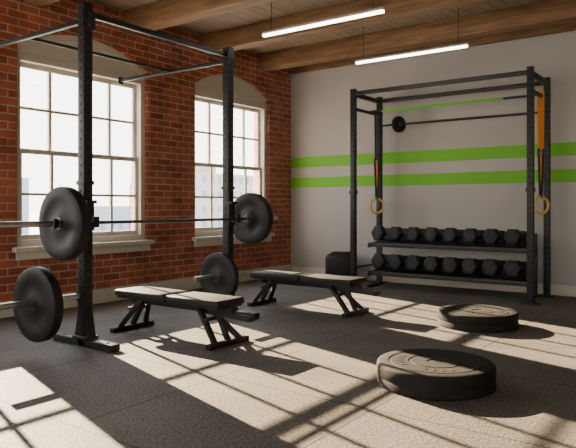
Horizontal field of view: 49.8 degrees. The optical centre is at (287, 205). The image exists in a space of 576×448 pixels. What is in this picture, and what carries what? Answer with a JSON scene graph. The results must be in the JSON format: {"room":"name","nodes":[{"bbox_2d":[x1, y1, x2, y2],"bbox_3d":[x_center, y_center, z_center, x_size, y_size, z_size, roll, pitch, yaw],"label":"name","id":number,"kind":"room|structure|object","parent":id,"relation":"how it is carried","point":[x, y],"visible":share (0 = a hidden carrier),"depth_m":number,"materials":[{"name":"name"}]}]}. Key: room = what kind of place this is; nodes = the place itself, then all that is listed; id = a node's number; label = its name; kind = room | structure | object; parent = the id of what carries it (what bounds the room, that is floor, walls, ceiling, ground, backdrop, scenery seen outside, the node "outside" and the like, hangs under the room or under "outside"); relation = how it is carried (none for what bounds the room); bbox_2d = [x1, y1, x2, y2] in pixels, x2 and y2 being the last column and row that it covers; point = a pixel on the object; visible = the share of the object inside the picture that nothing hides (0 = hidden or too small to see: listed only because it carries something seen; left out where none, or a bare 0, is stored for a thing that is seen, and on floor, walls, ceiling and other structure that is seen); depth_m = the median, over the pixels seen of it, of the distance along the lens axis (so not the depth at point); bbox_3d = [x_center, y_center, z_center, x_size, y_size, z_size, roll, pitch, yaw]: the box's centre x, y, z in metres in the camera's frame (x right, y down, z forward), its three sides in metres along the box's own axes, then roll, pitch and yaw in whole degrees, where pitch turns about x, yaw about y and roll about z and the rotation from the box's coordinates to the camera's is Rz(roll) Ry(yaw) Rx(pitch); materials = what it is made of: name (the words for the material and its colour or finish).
{"room":"gym","nodes":[
{"label":"gym","id":0,"kind":"room"},
{"bbox_2d":[0,0,290,301],"bbox_3d":[-4.167,-0.650,5.425,0.340,3.700,14.280,0,0,36],"label":"wall","id":1,"kind":"structure","parent":0,"point":[169,98],"depth_m":8.50,"materials":[{"name":"red brick"}]},
{"bbox_2d":[20,62,137,239],"bbox_3d":[-2.540,-0.623,7.630,0.079,2.005,1.710,0,0,36],"label":"sash","id":2,"kind":"object","parent":1,"relation":"attached to","point":[50,71],"visible":0.66,"depth_m":7.85,"materials":[{"name":"beige paint"}]},
{"bbox_2d":[17,40,143,75],"bbox_3d":[-2.528,-1.865,7.622,0.110,0.370,1.850,0,0,36],"label":"arch panel","id":3,"kind":"object","parent":1,"relation":"in","point":[40,49],"depth_m":7.45,"materials":[{"name":"beige paint"}]},
{"bbox_2d":[17,51,144,246],"bbox_3d":[-2.524,-0.627,7.619,0.142,2.175,1.860,0,0,36],"label":"frame","id":4,"kind":"object","parent":1,"relation":"attached to","point":[21,56],"visible":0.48,"depth_m":7.90,"materials":[{"name":"beige paint"}]},
{"bbox_2d":[17,35,144,74],"bbox_3d":[-2.473,-1.900,7.582,0.035,0.300,1.850,0,0,36],"label":"trim","id":5,"kind":"structure","parent":1,"relation":"attached to","point":[22,44],"depth_m":7.45,"materials":[{"name":"beige paint"}]},
{"bbox_2d":[12,240,154,260],"bbox_3d":[-2.459,0.524,7.572,0.240,0.142,1.980,0,0,36],"label":"sill","id":6,"kind":"structure","parent":1,"relation":"attached to","point":[27,252],"depth_m":7.66,"materials":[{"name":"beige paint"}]},
{"bbox_2d":[0,264,291,317],"bbox_3d":[-4.020,1.115,5.318,0.024,0.170,13.880,0,0,36],"label":"baseboard","id":7,"kind":"structure","parent":1,"relation":"attached to","point":[108,294],"depth_m":8.38,"materials":[{"name":"beige paint"}]},
{"bbox_2d":[195,97,261,231],"bbox_3d":[-0.953,-0.623,9.815,0.079,2.005,1.630,0,0,36],"label":"sash","id":8,"kind":"object","parent":1,"relation":"attached to","point":[209,164],"visible":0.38,"depth_m":9.62,"materials":[{"name":"beige paint"}]},
{"bbox_2d":[195,78,265,103],"bbox_3d":[-0.941,-1.865,9.806,0.110,0.370,1.770,0,0,36],"label":"arch panel","id":9,"kind":"object","parent":1,"relation":"in","point":[241,91],"depth_m":9.86,"materials":[{"name":"beige paint"}]},
{"bbox_2d":[195,89,266,236],"bbox_3d":[-0.937,-0.627,9.803,0.142,2.175,1.780,0,0,36],"label":"frame","id":10,"kind":"object","parent":1,"relation":"attached to","point":[198,93],"visible":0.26,"depth_m":10.43,"materials":[{"name":"beige paint"}]},
{"bbox_2d":[195,74,266,101],"bbox_3d":[-0.886,-1.900,9.766,0.035,0.300,1.770,0,0,36],"label":"trim","id":11,"kind":"structure","parent":1,"relation":"attached to","point":[218,76],"depth_m":9.89,"materials":[{"name":"beige paint"}]},
{"bbox_2d":[192,233,274,246],"bbox_3d":[-0.872,0.524,9.756,0.240,0.142,1.900,0,0,36],"label":"sill","id":12,"kind":"structure","parent":1,"relation":"attached to","point":[201,241],"depth_m":9.25,"materials":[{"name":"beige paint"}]},
{"bbox_2d":[0,279,575,447],"bbox_3d":[0.360,1.300,2.137,11.530,0.200,14.280,0,0,36],"label":"floor","id":13,"kind":"structure","parent":0,"point":[305,375],"depth_m":4.29,"materials":[{"name":"rubber"}]},
{"bbox_2d":[0,2,258,351],"bbox_3d":[-2.040,-0.273,6.157,2.239,2.946,2.865,0,0,36],"label":"rack","id":14,"kind":"object","parent":13,"relation":"on","point":[85,335],"visible":0.89,"depth_m":5.36,"materials":[{"name":"metal"}]},
{"bbox_2d":[13,267,63,341],"bbox_3d":[-2.014,0.790,4.986,0.600,0.600,0.092,0,0,36],"label":"weight plate","id":15,"kind":"object","parent":14,"relation":"on","point":[39,322],"visible":0.95,"depth_m":4.91,"materials":[{"name":"black rubber"}]},
{"bbox_2d":[0,187,277,259],"bbox_3d":[-1.194,0.142,5.936,0.600,0.600,3.600,0,0,36],"label":"barbell","id":16,"kind":"object","parent":14,"relation":"on","point":[64,223],"visible":0.95,"depth_m":5.07,"materials":[{"name":"rubber"}]},
{"bbox_2d":[199,252,238,295],"bbox_3d":[-0.750,0.770,6.725,0.530,0.530,0.071,0,0,36],"label":"weight plate","id":17,"kind":"object","parent":14,"relation":"on","point":[219,263],"visible":0.84,"depth_m":6.67,"materials":[{"name":"black rubber"}]},
{"bbox_2d":[110,286,256,350],"bbox_3d":[-0.929,1.000,5.644,1.582,0.400,0.500,0,0,36],"label":"weight bench","id":18,"kind":"object","parent":13,"relation":"on","point":[220,306],"visible":1,"depth_m":5.48,"materials":[{"name":"leather"}]},
{"bbox_2d":[247,270,380,317],"bbox_3d":[0.304,1.000,7.171,1.662,0.400,0.500,0,0,36],"label":"weight bench","id":19,"kind":"object","parent":13,"relation":"on","point":[347,285],"visible":1,"depth_m":7.03,"materials":[{"name":"leather"}]},
{"bbox_2d":[325,251,349,275],"bbox_3d":[0.853,0.970,9.936,0.460,0.461,0.460,0,0,16],"label":"box","id":20,"kind":"object","parent":13,"relation":"on","point":[336,262],"visible":0.56,"depth_m":9.73,"materials":[{"name":"black rubber"}]},
{"bbox_2d":[377,348,495,400],"bbox_3d":[0.996,1.124,4.196,0.784,0.152,0.784,0,0,8],"label":"bumper plate","id":21,"kind":"object","parent":13,"relation":"on","point":[421,373],"visible":1,"depth_m":3.96,"materials":[{"name":"black rubber"}]},
{"bbox_2d":[365,233,538,300],"bbox_3d":[2.225,0.780,8.668,2.320,0.840,0.500,0,0,36],"label":"dumbbell rack","id":22,"kind":"object","parent":13,"relation":"on","point":[379,272],"visible":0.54,"depth_m":8.47,"materials":[{"name":"black metal"}]},
{"bbox_2d":[371,253,390,268],"bbox_3d":[1.430,0.826,9.233,0.287,0.253,0.389,0,0,36],"label":"dumbbell","id":23,"kind":"object","parent":22,"relation":"on","point":[380,261],"depth_m":9.10,"materials":[{"name":"black rubber"}]},
{"bbox_2d":[371,226,392,240],"bbox_3d":[1.430,0.416,9.233,0.282,0.236,0.387,0,0,36],"label":"dumbbell","id":24,"kind":"object","parent":22,"relation":"on","point":[378,232],"depth_m":9.11,"materials":[{"name":"black rubber"}]},
{"bbox_2d":[388,227,409,241],"bbox_3d":[1.653,0.416,9.071,0.286,0.236,0.387,0,0,36],"label":"dumbbell","id":25,"kind":"object","parent":22,"relation":"on","point":[395,233],"depth_m":8.95,"materials":[{"name":"black rubber"}]},
{"bbox_2d":[388,254,409,270],"bbox_3d":[1.653,0.826,9.071,0.302,0.253,0.390,0,0,36],"label":"dumbbell","id":26,"kind":"object","parent":22,"relation":"on","point":[397,262],"depth_m":8.95,"materials":[{"name":"black rubber"}]},
{"bbox_2d":[405,255,426,271],"bbox_3d":[1.876,0.826,8.909,0.294,0.253,0.389,0,0,36],"label":"dumbbell","id":27,"kind":"object","parent":22,"relation":"on","point":[413,262],"depth_m":8.78,"materials":[{"name":"black rubber"}]},
{"bbox_2d":[406,227,426,242],"bbox_3d":[1.876,0.416,8.909,0.278,0.236,0.387,0,0,36],"label":"dumbbell","id":28,"kind":"object","parent":22,"relation":"on","point":[413,233],"depth_m":8.79,"materials":[{"name":"black rubber"}]},
{"bbox_2d":[423,256,444,272],"bbox_3d":[2.099,0.826,8.747,0.301,0.253,0.390,0,0,36],"label":"dumbbell","id":29,"kind":"object","parent":22,"relation":"on","point":[431,263],"depth_m":8.62,"materials":[{"name":"black rubber"}]},
{"bbox_2d":[424,227,445,242],"bbox_3d":[2.099,0.416,8.747,0.284,0.236,0.387,0,0,36],"label":"dumbbell","id":30,"kind":"object","parent":22,"relation":"on","point":[431,234],"depth_m":8.63,"materials":[{"name":"black rubber"}]},
{"bbox_2d":[442,228,464,243],"bbox_3d":[2.322,0.416,8.585,0.287,0.236,0.387,0,0,36],"label":"dumbbell","id":31,"kind":"object","parent":22,"relation":"on","point":[450,235],"depth_m":8.47,"materials":[{"name":"black rubber"}]},
{"bbox_2d":[442,257,464,273],"bbox_3d":[2.322,0.826,8.585,0.304,0.253,0.390,0,0,36],"label":"dumbbell","id":32,"kind":"object","parent":22,"relation":"on","point":[450,264],"depth_m":8.46,"materials":[{"name":"black rubber"}]},
{"bbox_2d":[461,258,484,275],"bbox_3d":[2.545,0.826,8.422,0.305,0.253,0.390,0,0,36],"label":"dumbbell","id":33,"kind":"object","parent":22,"relation":"on","point":[472,266],"depth_m":8.30,"materials":[{"name":"rubber"}]},
{"bbox_2d":[462,228,485,244],"bbox_3d":[2.545,0.416,8.422,0.278,0.236,0.387,0,0,36],"label":"dumbbell","id":34,"kind":"object","parent":22,"relation":"on","point":[470,235],"depth_m":8.31,"materials":[{"name":"black rubber"}]},
{"bbox_2d":[481,259,506,276],"bbox_3d":[2.768,0.826,8.260,0.302,0.253,0.390,0,0,36],"label":"dumbbell","id":35,"kind":"object","parent":22,"relation":"on","point":[490,267],"depth_m":8.14,"materials":[{"name":"black rubber"}]},
{"bbox_2d":[483,229,505,245],"bbox_3d":[2.768,0.416,8.260,0.263,0.236,0.386,0,0,36],"label":"dumbbell","id":36,"kind":"object","parent":22,"relation":"on","point":[491,236],"depth_m":8.14,"materials":[{"name":"black rubber"}]},
{"bbox_2d":[503,229,526,245],"bbox_3d":[2.991,0.416,8.098,0.266,0.236,0.386,0,0,36],"label":"dumbbell","id":37,"kind":"object","parent":22,"relation":"on","point":[515,237],"depth_m":7.98,"materials":[{"name":"black rubber"}]},
{"bbox_2d":[503,260,526,277],"bbox_3d":[2.991,0.826,8.098,0.283,0.253,0.388,0,0,36],"label":"dumbbell","id":38,"kind":"object","parent":22,"relation":"on","point":[512,268],"depth_m":7.98,"materials":[{"name":"black rubber"}]},
{"bbox_2d":[349,66,555,304],"bbox_3d":[2.202,-0.253,8.653,2.690,2.906,0.970,0,0,36],"label":"rig","id":39,"kind":"object","parent":13,"relation":"on","point":[531,75],"visible":0.84,"depth_m":8.22,"materials":[{"name":"metal"}]},
{"bbox_2d":[369,112,384,213],"bbox_3d":[1.375,-0.679,9.582,0.246,1.612,0.089,0,0,2],"label":"ring","id":40,"kind":"object","parent":39,"relation":"hanging from","point":[376,160],"visible":0.91,"depth_m":9.58,"materials":[{"name":"brown wood"}]},
{"bbox_2d":[392,116,405,132],"bbox_3d":[1.696,-1.250,9.497,0.250,0.250,0.100,0,0,-27],"label":"weight plate","id":41,"kind":"object","parent":39,"relation":"attached to","point":[397,127],"visible":0.97,"depth_m":9.46,"materials":[{"name":"black rubber"}]},
{"bbox_2d":[534,90,549,214],"bbox_3d":[3.259,-0.684,7.990,0.246,1.602,0.089,0,0,2],"label":"ring","id":42,"kind":"object","parent":39,"relation":"hanging from","point":[540,100],"visible":0.92,"depth_m":7.99,"materials":[{"name":"orange fabric"}]},
{"bbox_2d":[437,304,518,332],"bbox_3d":[1.909,1.124,6.252,0.784,0.152,0.784,0,0,-26],"label":"bumper plate","id":43,"kind":"object","parent":13,"relation":"on","point":[462,317],"visible":1,"depth_m":5.99,"materials":[{"name":"black rubber"}]},
{"bbox_2d":[89,0,546,53],"bbox_3d":[0.360,-2.600,2.137,11.530,0.200,14.280,0,0,36],"label":"ceiling","id":44,"kind":"structure","parent":0,"point":[280,8],"depth_m":8.18,"materials":[{"name":"brown wood"}]},
{"bbox_2d":[21,0,59,6],"bbox_3d":[1.568,-2.369,3.681,10.988,0.260,0.220,0,0,36],"label":"ceiling beam","id":45,"kind":"structure","parent":44,"relation":"attached to","point":[38,3],"depth_m":6.82,"materials":[{"name":"brown wood"}]},
{"bbox_2d":[123,0,277,34],"bbox_3d":[2.391,-2.369,4.814,10.988,0.260,0.220,0,0,36],"label":"ceiling beam","id":46,"kind":"structure","parent":44,"relation":"attached to","point":[162,14],"depth_m":7.41,"materials":[{"name":"brown wood"}]},
{"bbox_2d":[262,0,384,36],"bbox_3d":[0.337,-2.214,6.640,1.540,0.566,0.060,0,0,36],"label":"led light","id":47,"kind":"object","parent":44,"relation":"hanging from","point":[380,10],"visible":1,"depth_m":6.59,"materials":[{"name":"grey plastic"}]},
{"bbox_2d":[200,0,496,55],"bbox_3d":[3.214,-2.369,5.946,10.988,0.260,0.220,0,0,36],"label":"ceiling beam","id":48,"kind":"structure","parent":44,"relation":"attached to","point":[247,36],"depth_m":7.85,"materials":[{"name":"brown wood"}]},
{"bbox_2d":[355,8,467,63],"bbox_3d":[1.555,-2.214,7.992,1.560,0.566,0.060,0,0,36],"label":"led light","id":49,"kind":"object","parent":44,"relation":"hanging from","point":[459,45],"visible":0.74,"depth_m":7.93,"materials":[{"name":"grey plastic"}]},
{"bbox_2d":[258,0,575,71],"bbox_3d":[4.008,-2.369,7.039,10.988,0.260,0.220,0,0,36],"label":"ceiling beam","id":50,"kind":"structure","parent":44,"relation":"attached to","point":[549,12],"depth_m":8.44,"materials":[{"name":"brown wood"}]},
{"bbox_2d":[291,31,575,285],"bbox_3d":[4.554,-0.650,7.791,10.990,3.700,0.200,0,0,36],"label":"wall","id":51,"kind":"structure","parent":0,"point":[461,174],"depth_m":9.32,"materials":[{"name":"paint"}]},
{"bbox_2d":[288,22,575,73],"bbox_3d":[4.466,-2.410,7.670,10.988,0.180,0.100,0,0,36],"label":"trim","id":52,"kind":"structure","parent":51,"relation":"attached to","point":[567,27],"depth_m":8.91,"materials":[{"name":"brown wood"}]},
{"bbox_2d":[292,266,575,296],"bbox_3d":[4.500,1.130,7.692,10.960,0.140,0.024,0,0,36],"label":"baseboard","id":53,"kind":"structure","parent":51,"relation":"attached to","point":[561,290],"depth_m":9.12,"materials":[{"name":"beige paint"}]},
{"label":"outside","id":54,"kind":"structure","parent":0,"visible":0},
{"bbox_2d":[29,213,38,233],"bbox_3d":[-210.344,6.300,152.824,500.000,0.200,700.000,0,0,36],"label":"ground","id":55,"kind":"structure","parent":54,"point":[32,216],"depth_m":265.08,"materials":[{"name":"white"}]},
{"bbox_2d":[22,166,253,234],"bbox_3d":[-42.239,-0.963,122.771,43.487,14.326,388.992,0,0,36],"label":"buildings","id":56,"kind":"structure","parent":55,"relation":"on","point":[201,173],"depth_m":121.01,"materials":[{"name":"grey"}]}
]}

